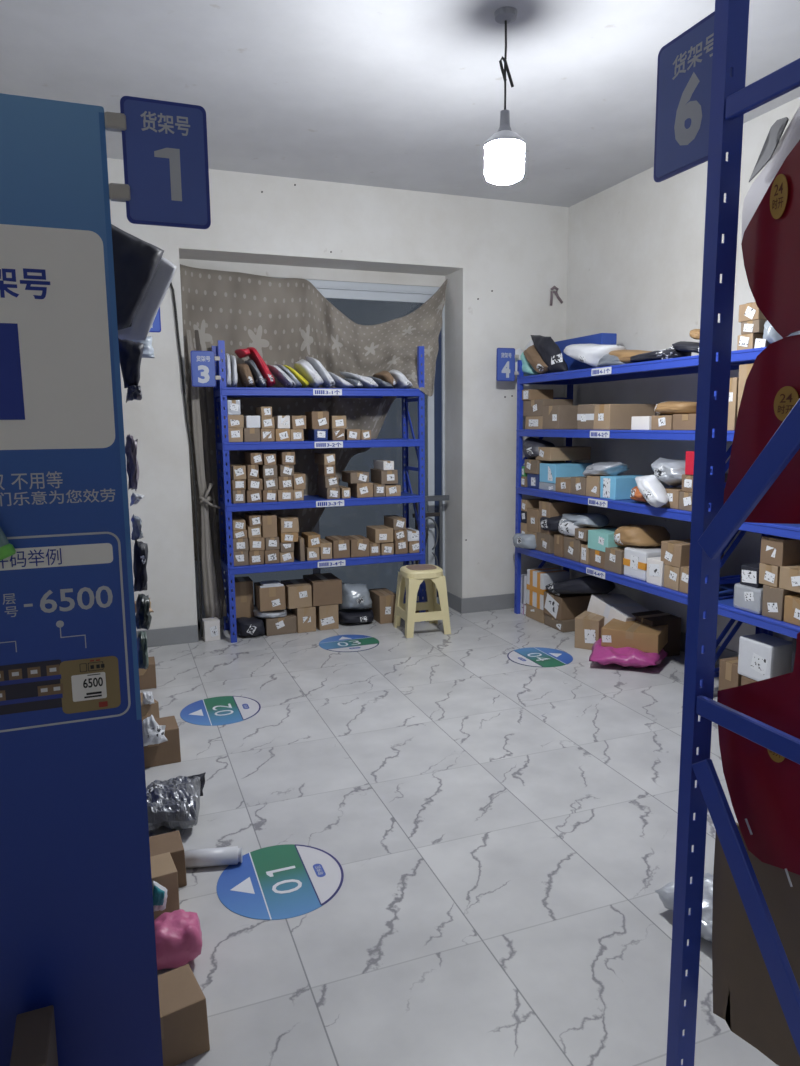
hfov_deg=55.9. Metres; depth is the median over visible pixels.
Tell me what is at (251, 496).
cardboard box
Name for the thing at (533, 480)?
carton
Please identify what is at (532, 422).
cardboard box
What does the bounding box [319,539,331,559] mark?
cardboard box
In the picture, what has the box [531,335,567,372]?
bag
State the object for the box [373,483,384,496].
cardboard box
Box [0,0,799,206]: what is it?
ceiling
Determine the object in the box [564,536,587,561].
cardboard box
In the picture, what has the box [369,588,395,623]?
cardboard box
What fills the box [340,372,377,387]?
bag
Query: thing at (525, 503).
cardboard box
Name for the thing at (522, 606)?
carton
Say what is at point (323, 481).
cardboard box
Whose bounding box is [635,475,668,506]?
bag
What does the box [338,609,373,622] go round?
bag
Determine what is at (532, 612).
cardboard box
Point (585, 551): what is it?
cardboard box
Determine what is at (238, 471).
cardboard box
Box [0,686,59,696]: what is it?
print
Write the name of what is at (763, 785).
bag
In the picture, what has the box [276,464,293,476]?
cardboard box
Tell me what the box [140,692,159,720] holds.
cardboard box
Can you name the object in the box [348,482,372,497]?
cardboard box
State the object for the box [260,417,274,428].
cardboard box
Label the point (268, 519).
cardboard box
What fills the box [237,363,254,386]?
bag
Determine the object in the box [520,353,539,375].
bag
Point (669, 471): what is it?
bag
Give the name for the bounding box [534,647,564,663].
print
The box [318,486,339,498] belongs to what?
cardboard box
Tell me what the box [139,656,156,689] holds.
cardboard box
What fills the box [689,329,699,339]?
bag
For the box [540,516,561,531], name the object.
bag
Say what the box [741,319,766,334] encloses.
cardboard box
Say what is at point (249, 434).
cardboard box
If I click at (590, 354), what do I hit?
bag
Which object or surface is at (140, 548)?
bag
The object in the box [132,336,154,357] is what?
bag
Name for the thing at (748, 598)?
parcel
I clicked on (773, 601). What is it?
cardboard box
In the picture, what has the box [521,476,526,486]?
cardboard box
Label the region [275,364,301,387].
bag
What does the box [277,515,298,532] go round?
cardboard box
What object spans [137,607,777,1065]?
floor
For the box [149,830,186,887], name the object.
cardboard box
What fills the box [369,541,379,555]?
cardboard box
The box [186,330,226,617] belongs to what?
curtain
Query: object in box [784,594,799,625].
cardboard box
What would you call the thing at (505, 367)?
sign
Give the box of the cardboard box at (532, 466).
[524,459,564,473]
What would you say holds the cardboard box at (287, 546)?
on the cardboard box at (284, 556)
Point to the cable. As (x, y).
(171, 285)
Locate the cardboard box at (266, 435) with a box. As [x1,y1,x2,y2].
[260,428,274,441]
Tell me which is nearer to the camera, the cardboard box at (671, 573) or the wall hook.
the cardboard box at (671, 573)
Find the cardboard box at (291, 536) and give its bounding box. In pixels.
[277,531,297,542]
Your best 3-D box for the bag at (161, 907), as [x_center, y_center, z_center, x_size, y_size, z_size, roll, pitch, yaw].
[-0.689,1.032,2.152,0.050,0.098,0.054,0,8,2]
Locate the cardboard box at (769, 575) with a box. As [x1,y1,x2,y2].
[759,563,779,586]
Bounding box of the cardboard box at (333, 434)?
[328,429,344,439]
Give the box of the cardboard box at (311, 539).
[302,532,319,547]
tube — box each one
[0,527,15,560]
[184,846,242,867]
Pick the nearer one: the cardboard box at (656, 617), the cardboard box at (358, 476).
the cardboard box at (656, 617)
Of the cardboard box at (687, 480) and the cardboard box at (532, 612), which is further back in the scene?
the cardboard box at (532, 612)
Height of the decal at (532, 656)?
0.002 m
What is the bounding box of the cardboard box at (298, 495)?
[293,489,303,500]
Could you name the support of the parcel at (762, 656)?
on the cardboard box at (745, 680)
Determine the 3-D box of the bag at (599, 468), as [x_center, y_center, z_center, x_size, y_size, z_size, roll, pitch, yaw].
[1.318,-0.406,4.832,0.296,0.109,0.291,3,9,25]
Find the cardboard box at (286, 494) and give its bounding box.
[277,489,292,500]
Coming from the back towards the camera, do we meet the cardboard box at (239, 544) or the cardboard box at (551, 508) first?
the cardboard box at (551, 508)
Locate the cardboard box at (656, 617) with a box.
[631,610,680,656]
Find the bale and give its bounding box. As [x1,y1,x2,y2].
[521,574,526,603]
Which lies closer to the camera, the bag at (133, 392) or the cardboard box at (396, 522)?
the bag at (133, 392)
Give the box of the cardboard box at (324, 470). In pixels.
[318,464,334,475]
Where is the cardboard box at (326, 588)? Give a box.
[303,573,341,605]
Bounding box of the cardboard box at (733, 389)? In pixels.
[727,377,738,430]
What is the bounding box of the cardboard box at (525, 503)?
[521,498,548,510]
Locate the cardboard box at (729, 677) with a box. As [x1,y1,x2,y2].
[718,656,741,690]
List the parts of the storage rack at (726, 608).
post, post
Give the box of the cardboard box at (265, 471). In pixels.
[258,465,276,477]
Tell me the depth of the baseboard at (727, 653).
4.49 m
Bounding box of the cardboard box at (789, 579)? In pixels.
[779,565,799,592]
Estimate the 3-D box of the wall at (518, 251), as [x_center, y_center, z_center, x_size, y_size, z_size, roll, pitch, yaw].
[-0.548,-0.863,5.458,4.140,3.050,0.480,-4,9,-20]
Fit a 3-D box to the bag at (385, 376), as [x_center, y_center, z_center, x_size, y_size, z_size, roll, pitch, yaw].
[-0.112,-1.088,5.357,0.146,0.131,0.268,-4,9,-20]
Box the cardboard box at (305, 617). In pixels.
[291,606,315,632]
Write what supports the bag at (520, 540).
on the storage rack at (689, 364)
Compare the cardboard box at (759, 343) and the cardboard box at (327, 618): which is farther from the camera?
the cardboard box at (327, 618)
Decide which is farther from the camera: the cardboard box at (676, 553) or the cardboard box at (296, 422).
the cardboard box at (296, 422)
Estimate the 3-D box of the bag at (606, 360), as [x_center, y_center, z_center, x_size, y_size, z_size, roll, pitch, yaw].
[1.337,-1.059,4.645,0.214,0.114,0.346,-4,9,-20]
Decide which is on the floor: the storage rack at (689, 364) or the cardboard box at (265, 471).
the storage rack at (689, 364)
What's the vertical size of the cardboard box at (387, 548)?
0.084 m
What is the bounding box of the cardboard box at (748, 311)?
[738,302,766,321]
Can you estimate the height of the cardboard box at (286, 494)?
0.078 m
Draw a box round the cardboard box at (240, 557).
[230,551,248,565]
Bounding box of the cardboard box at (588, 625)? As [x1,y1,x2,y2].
[574,611,604,649]
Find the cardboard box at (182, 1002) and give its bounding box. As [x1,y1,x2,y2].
[158,964,209,1065]
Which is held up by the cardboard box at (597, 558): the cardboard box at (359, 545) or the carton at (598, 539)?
the carton at (598, 539)
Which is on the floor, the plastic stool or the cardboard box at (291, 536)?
the plastic stool
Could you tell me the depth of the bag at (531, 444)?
5.43 m
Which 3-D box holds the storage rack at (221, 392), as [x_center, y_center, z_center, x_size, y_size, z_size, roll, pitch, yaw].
[-0.545,-0.307,5.337,1.418,1.985,0.364,-4,9,-20]
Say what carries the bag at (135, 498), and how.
on the bag at (136, 533)
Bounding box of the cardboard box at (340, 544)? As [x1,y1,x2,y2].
[325,535,349,558]
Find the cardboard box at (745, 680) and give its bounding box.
[741,675,756,685]
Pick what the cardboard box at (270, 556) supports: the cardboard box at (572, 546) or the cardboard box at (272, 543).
the cardboard box at (272, 543)
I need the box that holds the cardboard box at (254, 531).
[246,524,260,537]
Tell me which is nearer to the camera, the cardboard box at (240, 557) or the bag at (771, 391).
the bag at (771, 391)
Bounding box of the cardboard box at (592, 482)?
[586,475,620,497]
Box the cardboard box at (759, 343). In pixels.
[754,339,769,347]
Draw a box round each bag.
[111,224,163,329]
[118,257,176,340]
[118,338,143,387]
[125,434,138,490]
[126,385,141,402]
[130,492,144,505]
[131,514,143,539]
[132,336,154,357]
[133,539,147,591]
[135,594,151,629]
[135,598,153,612]
[137,631,148,669]
[142,715,167,746]
[143,691,154,704]
[146,776,200,832]
[152,880,166,910]
[153,885,164,905]
[154,909,201,969]
[188,773,205,795]
[222,353,230,386]
[230,355,237,386]
[235,349,249,357]
[236,617,264,636]
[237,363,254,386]
[245,359,265,387]
[247,347,274,387]
[253,607,286,617]
[267,364,295,387]
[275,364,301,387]
[283,365,308,387]
[294,359,322,387]
[305,356,334,387]
[327,371,353,387]
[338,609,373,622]
[339,583,371,608]
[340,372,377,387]
[344,378,362,387]
[367,376,393,388]
[373,371,396,388]
[389,369,412,388]
[513,533,535,548]
[515,348,522,376]
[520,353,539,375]
[523,345,548,373]
[523,437,554,458]
[525,339,533,349]
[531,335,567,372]
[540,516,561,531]
[545,575,614,595]
[558,519,585,535]
[560,513,608,527]
[564,344,625,366]
[582,462,629,475]
[589,638,667,667]
[597,354,628,366]
[609,350,651,362]
[614,524,669,546]
[630,346,691,362]
[630,486,647,502]
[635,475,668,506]
[651,457,684,486]
[654,401,696,415]
[655,872,712,941]
[672,341,698,352]
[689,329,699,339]
[717,632,799,886]
[723,334,799,523]
[741,106,799,337]
[763,320,799,343]
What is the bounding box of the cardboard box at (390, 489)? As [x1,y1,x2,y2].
[385,484,400,495]
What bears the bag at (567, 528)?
on the cardboard box at (558, 538)
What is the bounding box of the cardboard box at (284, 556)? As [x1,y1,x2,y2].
[279,551,293,562]
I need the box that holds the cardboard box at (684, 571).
[679,566,688,593]
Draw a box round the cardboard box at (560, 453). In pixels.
[536,446,590,460]
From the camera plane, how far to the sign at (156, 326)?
3.71 m
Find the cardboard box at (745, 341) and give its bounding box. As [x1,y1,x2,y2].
[737,333,762,349]
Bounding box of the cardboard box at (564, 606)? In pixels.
[543,591,591,619]
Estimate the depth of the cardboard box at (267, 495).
5.05 m
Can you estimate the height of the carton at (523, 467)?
0.074 m
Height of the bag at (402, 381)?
0.141 m
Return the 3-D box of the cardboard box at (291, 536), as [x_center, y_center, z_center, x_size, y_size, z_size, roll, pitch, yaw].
[-0.782,0.019,5.210,0.120,0.066,0.175,-4,9,-20]
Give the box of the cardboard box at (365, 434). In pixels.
[360,430,370,439]
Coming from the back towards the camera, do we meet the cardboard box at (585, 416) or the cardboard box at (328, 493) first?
the cardboard box at (328, 493)
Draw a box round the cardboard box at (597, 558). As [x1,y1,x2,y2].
[590,549,604,568]
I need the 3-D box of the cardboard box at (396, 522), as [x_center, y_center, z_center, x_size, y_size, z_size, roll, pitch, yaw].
[-0.038,-0.078,5.508,0.096,0.083,0.215,-4,9,-20]
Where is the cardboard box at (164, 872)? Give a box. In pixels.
[150,852,179,919]
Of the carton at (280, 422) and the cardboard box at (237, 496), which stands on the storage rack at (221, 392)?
the cardboard box at (237, 496)
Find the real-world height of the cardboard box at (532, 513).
0.169 m
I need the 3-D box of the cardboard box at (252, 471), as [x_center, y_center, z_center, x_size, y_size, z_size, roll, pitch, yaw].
[-1.015,-0.421,5.103,0.076,0.092,0.238,-4,9,-20]
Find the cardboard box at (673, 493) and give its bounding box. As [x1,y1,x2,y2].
[661,487,681,508]
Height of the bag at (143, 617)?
0.087 m
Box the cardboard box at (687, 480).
[682,473,727,492]
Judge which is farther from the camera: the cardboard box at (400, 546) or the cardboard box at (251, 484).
the cardboard box at (400, 546)
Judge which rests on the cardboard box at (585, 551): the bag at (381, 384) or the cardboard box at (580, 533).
the cardboard box at (580, 533)
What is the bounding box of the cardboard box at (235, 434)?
[225,428,242,441]
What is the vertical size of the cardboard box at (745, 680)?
0.190 m
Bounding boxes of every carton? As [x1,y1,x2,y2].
[202,617,219,641]
[223,400,240,414]
[244,416,259,427]
[272,416,289,428]
[308,429,327,440]
[373,460,393,469]
[406,528,418,540]
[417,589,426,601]
[520,602,525,615]
[521,511,526,522]
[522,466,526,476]
[527,473,539,488]
[539,482,554,490]
[540,462,591,482]
[587,594,649,625]
[588,528,620,551]
[600,475,644,499]
[631,416,650,429]
[646,557,664,585]
[685,451,693,474]
[740,563,763,587]
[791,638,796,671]
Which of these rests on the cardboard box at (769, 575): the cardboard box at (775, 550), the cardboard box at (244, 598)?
the cardboard box at (775, 550)
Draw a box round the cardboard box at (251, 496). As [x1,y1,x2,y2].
[245,490,261,502]
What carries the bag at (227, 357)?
on the storage rack at (221, 392)
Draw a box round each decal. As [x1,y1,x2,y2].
[180,696,260,725]
[217,844,343,919]
[319,635,378,651]
[507,647,572,666]
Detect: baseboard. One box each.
[136,591,520,648]
[680,632,738,665]
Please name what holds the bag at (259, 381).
on the storage rack at (221, 392)
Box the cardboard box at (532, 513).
[527,508,538,532]
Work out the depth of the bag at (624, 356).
4.46 m
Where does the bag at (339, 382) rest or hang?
on the storage rack at (221, 392)
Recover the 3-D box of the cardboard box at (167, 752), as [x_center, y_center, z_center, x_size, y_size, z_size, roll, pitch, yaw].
[-1.089,0.918,3.300,0.223,0.156,0.161,-4,9,-23]
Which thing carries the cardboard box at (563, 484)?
on the storage rack at (689, 364)
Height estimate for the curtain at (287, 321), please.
2.062 m
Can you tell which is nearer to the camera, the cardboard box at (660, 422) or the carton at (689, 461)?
the carton at (689, 461)
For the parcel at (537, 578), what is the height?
0.267 m
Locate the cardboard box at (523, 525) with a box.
[521,522,526,533]
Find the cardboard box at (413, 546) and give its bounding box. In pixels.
[408,541,418,552]
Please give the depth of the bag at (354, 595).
5.45 m
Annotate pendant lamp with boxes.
[484,6,524,184]
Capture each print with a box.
[0,664,59,680]
[0,668,55,677]
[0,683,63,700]
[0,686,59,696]
[189,700,211,724]
[213,704,231,709]
[215,710,233,715]
[231,852,271,919]
[266,866,294,876]
[272,879,301,893]
[313,864,325,876]
[325,637,369,642]
[406,564,436,569]
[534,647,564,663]
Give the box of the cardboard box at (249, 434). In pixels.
[243,428,259,441]
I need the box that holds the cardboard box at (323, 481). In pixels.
[317,475,338,487]
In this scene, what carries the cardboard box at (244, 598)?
on the floor
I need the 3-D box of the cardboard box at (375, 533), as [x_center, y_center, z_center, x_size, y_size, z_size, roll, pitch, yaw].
[-0.147,0.007,5.469,0.138,0.101,0.206,-4,9,-20]
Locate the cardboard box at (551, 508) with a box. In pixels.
[539,500,587,533]
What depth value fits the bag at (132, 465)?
1.61 m
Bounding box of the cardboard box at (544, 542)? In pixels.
[536,532,554,553]
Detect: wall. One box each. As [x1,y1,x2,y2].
[107,158,568,630]
[561,97,799,652]
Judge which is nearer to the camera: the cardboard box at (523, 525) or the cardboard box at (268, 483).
the cardboard box at (268, 483)
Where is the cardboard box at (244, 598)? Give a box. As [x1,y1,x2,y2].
[231,576,253,633]
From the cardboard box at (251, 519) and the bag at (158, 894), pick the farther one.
the cardboard box at (251, 519)
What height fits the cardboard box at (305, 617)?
0.177 m
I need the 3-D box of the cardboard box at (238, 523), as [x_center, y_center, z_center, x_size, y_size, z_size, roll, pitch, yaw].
[-1.110,-0.067,5.121,0.086,0.065,0.246,-4,9,-20]
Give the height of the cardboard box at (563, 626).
0.082 m
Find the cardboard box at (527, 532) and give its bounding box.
[526,531,536,549]
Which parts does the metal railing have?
rail, rail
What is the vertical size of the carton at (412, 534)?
0.072 m
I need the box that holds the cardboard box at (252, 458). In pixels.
[244,452,262,464]
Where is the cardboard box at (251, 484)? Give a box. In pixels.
[246,478,262,489]
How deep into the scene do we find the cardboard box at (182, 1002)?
1.74 m
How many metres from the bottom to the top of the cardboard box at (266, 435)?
0.086 m
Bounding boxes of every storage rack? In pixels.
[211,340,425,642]
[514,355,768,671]
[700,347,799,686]
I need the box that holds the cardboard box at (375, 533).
[366,525,392,542]
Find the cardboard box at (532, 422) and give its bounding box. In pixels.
[525,416,542,428]
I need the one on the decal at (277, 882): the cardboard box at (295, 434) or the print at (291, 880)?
the print at (291, 880)
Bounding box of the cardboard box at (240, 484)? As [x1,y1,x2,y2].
[230,478,245,489]
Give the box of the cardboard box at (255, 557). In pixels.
[248,550,263,564]
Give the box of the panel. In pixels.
[0,93,162,1065]
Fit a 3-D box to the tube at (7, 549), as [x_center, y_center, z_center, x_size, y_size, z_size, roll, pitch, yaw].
[-0.706,-0.033,1.270,0.095,0.169,0.040,-3,9,-15]
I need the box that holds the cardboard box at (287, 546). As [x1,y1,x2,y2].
[279,541,293,551]
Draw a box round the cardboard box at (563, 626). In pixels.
[544,614,574,632]
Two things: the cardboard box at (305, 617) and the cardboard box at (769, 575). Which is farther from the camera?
the cardboard box at (305, 617)
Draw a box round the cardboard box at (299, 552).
[293,535,304,560]
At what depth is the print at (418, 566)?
5.26 m
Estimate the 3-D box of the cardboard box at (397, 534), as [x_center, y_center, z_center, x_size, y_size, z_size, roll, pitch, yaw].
[-0.028,0.001,5.514,0.098,0.076,0.189,-4,9,-20]
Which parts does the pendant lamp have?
bulb, cord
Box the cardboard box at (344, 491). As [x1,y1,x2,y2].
[339,486,350,497]
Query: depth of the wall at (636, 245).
4.91 m
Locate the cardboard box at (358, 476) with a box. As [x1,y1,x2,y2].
[342,470,368,483]
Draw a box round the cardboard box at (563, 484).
[555,476,580,493]
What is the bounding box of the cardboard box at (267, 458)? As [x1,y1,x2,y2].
[262,453,275,464]
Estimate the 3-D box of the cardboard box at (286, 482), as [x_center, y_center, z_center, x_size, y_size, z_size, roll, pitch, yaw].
[-0.804,-0.350,5.171,0.097,0.087,0.196,-4,9,-20]
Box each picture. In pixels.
[0,660,61,714]
[59,656,120,713]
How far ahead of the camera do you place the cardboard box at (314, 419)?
5.11 m
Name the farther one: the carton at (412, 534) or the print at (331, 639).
the carton at (412, 534)
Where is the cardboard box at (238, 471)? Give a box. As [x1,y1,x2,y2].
[230,464,245,479]
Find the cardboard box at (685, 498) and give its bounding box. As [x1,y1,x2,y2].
[679,492,691,510]
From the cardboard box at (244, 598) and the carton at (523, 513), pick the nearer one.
the cardboard box at (244, 598)
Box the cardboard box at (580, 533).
[575,526,618,540]
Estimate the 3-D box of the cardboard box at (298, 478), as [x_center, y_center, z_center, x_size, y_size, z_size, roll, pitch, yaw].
[-0.714,-0.360,5.197,0.084,0.105,0.198,-4,9,-20]
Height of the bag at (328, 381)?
0.220 m
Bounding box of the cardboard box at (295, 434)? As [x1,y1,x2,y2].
[290,429,303,440]
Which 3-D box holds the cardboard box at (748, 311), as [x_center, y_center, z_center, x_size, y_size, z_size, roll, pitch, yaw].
[1.731,-1.045,3.575,0.203,0.082,0.122,-4,9,-20]
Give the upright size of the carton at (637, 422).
0.077 m
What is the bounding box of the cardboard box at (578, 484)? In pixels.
[571,476,586,495]
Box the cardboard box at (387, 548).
[380,542,393,554]
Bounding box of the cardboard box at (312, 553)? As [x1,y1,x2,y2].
[304,545,319,560]
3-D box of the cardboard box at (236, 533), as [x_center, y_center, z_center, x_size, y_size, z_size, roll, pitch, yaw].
[-1.100,-0.004,5.107,0.094,0.054,0.202,-4,9,-20]
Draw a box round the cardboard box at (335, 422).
[329,416,346,428]
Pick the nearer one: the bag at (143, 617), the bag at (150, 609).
the bag at (143, 617)
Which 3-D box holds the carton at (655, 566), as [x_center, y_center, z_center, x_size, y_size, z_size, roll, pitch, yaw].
[1.560,0.214,4.318,0.256,0.144,0.135,-4,9,-20]
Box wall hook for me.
[550,286,562,305]
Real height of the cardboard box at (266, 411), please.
0.070 m
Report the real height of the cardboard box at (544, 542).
0.137 m
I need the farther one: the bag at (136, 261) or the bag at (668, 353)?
the bag at (668, 353)
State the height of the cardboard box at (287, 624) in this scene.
0.121 m
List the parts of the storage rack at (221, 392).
post, post, post, post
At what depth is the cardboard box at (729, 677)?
3.84 m
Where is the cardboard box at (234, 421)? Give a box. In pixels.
[224,415,243,427]
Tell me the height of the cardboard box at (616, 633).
0.116 m
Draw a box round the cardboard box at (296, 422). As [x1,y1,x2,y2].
[285,416,305,428]
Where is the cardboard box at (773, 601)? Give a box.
[762,585,799,620]
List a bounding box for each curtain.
[180,264,446,560]
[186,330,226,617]
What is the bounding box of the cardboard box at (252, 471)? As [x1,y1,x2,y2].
[242,463,258,478]
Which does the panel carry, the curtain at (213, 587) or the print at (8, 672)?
the print at (8, 672)
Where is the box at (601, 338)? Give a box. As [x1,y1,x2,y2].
[546,333,616,373]
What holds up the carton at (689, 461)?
on the cardboard box at (687, 480)
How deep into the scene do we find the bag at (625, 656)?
4.43 m
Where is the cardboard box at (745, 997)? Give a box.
[712,823,799,1065]
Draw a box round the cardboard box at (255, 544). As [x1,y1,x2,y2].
[247,536,264,550]
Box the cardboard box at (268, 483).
[259,477,277,489]
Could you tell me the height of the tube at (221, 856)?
0.057 m
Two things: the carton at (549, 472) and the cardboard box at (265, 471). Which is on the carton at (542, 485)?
the carton at (549, 472)
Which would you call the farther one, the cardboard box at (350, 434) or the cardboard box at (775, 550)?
the cardboard box at (350, 434)
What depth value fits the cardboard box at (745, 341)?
3.55 m
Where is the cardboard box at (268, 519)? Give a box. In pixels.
[257,512,276,537]
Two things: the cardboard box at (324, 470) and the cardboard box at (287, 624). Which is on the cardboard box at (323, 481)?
the cardboard box at (324, 470)
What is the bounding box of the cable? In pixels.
[170,283,202,636]
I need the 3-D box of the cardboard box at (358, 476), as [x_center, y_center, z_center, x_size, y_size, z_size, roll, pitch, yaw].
[-0.319,-0.400,5.366,0.138,0.076,0.229,-4,9,-20]
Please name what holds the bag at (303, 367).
on the storage rack at (221, 392)
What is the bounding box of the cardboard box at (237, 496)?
[227,490,244,502]
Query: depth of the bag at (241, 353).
4.90 m
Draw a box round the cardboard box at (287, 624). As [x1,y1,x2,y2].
[263,608,296,635]
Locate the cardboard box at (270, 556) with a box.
[264,549,279,563]
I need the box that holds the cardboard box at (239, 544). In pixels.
[229,536,248,551]
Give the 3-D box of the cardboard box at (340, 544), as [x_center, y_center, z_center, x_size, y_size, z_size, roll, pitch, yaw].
[-0.449,0.099,5.388,0.121,0.130,0.230,-4,9,-20]
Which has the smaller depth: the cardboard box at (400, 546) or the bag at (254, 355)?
the bag at (254, 355)
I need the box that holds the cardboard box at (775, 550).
[760,535,799,566]
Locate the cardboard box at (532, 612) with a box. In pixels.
[526,603,544,623]
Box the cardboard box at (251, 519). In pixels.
[245,513,261,526]
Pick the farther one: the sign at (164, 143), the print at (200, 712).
the print at (200, 712)
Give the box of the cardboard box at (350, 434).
[345,429,360,439]
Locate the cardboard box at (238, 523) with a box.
[228,516,245,529]
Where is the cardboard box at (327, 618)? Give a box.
[315,604,338,629]
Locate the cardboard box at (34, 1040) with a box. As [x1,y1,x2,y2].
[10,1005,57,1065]
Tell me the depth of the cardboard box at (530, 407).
5.35 m
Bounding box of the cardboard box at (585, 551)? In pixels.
[580,544,590,564]
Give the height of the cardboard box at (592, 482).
0.132 m
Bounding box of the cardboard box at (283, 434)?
[274,428,289,440]
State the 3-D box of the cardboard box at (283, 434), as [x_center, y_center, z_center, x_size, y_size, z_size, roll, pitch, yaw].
[-0.821,-0.669,5.133,0.100,0.085,0.231,-4,9,-20]
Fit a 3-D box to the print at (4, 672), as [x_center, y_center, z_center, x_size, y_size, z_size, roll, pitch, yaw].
[-0.685,0.251,1.338,0.136,0.007,0.001,-4,9,-20]
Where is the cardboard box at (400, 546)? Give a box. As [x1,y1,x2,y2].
[392,540,407,553]
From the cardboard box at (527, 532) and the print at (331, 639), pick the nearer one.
the print at (331, 639)
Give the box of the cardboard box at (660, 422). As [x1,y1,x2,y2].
[651,415,672,429]
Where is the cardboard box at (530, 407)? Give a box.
[523,399,572,416]
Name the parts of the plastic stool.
leg, leg, seat, leg, leg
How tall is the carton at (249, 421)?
0.080 m
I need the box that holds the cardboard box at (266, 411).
[256,406,271,416]
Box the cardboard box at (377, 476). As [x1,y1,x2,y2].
[370,469,397,483]
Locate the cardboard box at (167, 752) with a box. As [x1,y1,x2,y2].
[142,716,180,767]
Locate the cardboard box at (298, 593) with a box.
[281,579,311,608]
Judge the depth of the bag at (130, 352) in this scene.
1.73 m
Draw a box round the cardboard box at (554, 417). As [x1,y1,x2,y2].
[542,406,577,428]
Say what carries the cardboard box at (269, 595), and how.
on the bag at (275, 613)
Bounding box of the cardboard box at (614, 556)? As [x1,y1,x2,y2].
[604,546,636,574]
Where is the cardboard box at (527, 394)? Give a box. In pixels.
[522,389,552,399]
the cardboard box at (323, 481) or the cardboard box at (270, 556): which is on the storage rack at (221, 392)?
the cardboard box at (270, 556)
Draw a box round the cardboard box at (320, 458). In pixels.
[314,453,334,464]
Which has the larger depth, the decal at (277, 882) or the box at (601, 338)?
the box at (601, 338)
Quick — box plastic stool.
[393,564,450,637]
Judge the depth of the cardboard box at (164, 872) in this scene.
2.22 m
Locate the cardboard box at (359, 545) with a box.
[343,535,368,557]
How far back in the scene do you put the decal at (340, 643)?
5.03 m
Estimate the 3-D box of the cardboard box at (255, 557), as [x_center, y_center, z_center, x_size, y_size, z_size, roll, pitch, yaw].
[-1.008,0.151,5.187,0.102,0.095,0.241,-4,9,-20]
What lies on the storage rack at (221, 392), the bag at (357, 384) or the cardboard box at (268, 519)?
the bag at (357, 384)
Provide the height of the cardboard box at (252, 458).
0.078 m
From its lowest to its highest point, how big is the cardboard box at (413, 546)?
0.087 m
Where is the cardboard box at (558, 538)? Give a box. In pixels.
[554,534,568,557]
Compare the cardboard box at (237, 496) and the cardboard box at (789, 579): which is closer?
the cardboard box at (789, 579)
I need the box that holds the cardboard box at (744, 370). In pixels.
[737,363,753,415]
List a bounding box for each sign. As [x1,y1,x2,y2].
[104,96,210,228]
[149,307,160,331]
[190,351,220,386]
[496,348,518,380]
[653,11,731,181]
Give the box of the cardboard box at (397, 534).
[393,529,406,539]
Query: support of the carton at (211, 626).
on the floor
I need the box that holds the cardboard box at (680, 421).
[673,414,695,429]
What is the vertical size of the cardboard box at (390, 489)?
0.077 m
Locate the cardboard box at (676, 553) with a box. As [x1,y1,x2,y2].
[661,539,723,567]
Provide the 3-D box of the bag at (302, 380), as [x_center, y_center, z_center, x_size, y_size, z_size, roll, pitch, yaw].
[-0.719,-1.062,5.129,0.195,0.157,0.270,-4,9,-20]
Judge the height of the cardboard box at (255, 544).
0.088 m
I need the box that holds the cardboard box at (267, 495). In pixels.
[261,490,276,501]
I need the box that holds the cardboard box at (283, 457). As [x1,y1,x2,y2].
[277,451,295,464]
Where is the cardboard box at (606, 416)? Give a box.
[593,404,655,429]
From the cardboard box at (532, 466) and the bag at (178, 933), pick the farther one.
the cardboard box at (532, 466)
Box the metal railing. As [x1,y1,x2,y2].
[412,495,448,603]
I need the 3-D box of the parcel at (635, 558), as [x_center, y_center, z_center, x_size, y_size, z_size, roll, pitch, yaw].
[1.488,0.176,4.482,0.232,0.172,0.202,-4,9,-20]
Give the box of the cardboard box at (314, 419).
[305,411,328,428]
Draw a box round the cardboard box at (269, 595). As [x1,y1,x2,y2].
[254,580,285,611]
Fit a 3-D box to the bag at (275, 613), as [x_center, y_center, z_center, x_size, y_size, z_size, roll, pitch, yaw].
[-0.917,0.556,5.328,0.240,0.064,0.249,-4,9,-20]
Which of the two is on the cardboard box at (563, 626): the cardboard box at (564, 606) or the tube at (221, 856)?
the cardboard box at (564, 606)
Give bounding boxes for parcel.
[527,567,569,609]
[623,546,660,580]
[733,583,762,613]
[738,633,792,680]
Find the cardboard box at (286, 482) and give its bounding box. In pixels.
[277,476,292,489]
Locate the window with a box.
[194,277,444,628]
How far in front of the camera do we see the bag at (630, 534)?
4.48 m
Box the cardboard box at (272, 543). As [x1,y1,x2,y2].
[265,536,279,549]
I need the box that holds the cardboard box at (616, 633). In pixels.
[601,618,667,652]
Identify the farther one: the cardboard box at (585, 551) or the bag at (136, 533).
the cardboard box at (585, 551)
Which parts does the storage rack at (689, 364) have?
post, post, post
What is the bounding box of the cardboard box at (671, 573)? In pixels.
[663,564,680,590]
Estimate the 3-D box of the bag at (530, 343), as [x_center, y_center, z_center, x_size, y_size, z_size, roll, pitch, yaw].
[1.014,-1.300,5.461,0.129,0.267,0.336,-4,9,-20]
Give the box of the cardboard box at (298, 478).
[292,472,305,489]
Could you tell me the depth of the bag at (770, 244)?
1.04 m
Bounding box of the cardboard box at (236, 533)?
[229,527,246,538]
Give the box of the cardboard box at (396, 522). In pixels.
[384,515,405,529]
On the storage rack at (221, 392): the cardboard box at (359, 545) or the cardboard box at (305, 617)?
the cardboard box at (359, 545)
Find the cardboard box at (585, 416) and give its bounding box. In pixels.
[577,404,599,429]
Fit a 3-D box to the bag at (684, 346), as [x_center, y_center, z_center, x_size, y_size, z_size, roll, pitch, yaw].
[1.602,-0.983,4.010,0.265,0.101,0.275,-4,9,-20]

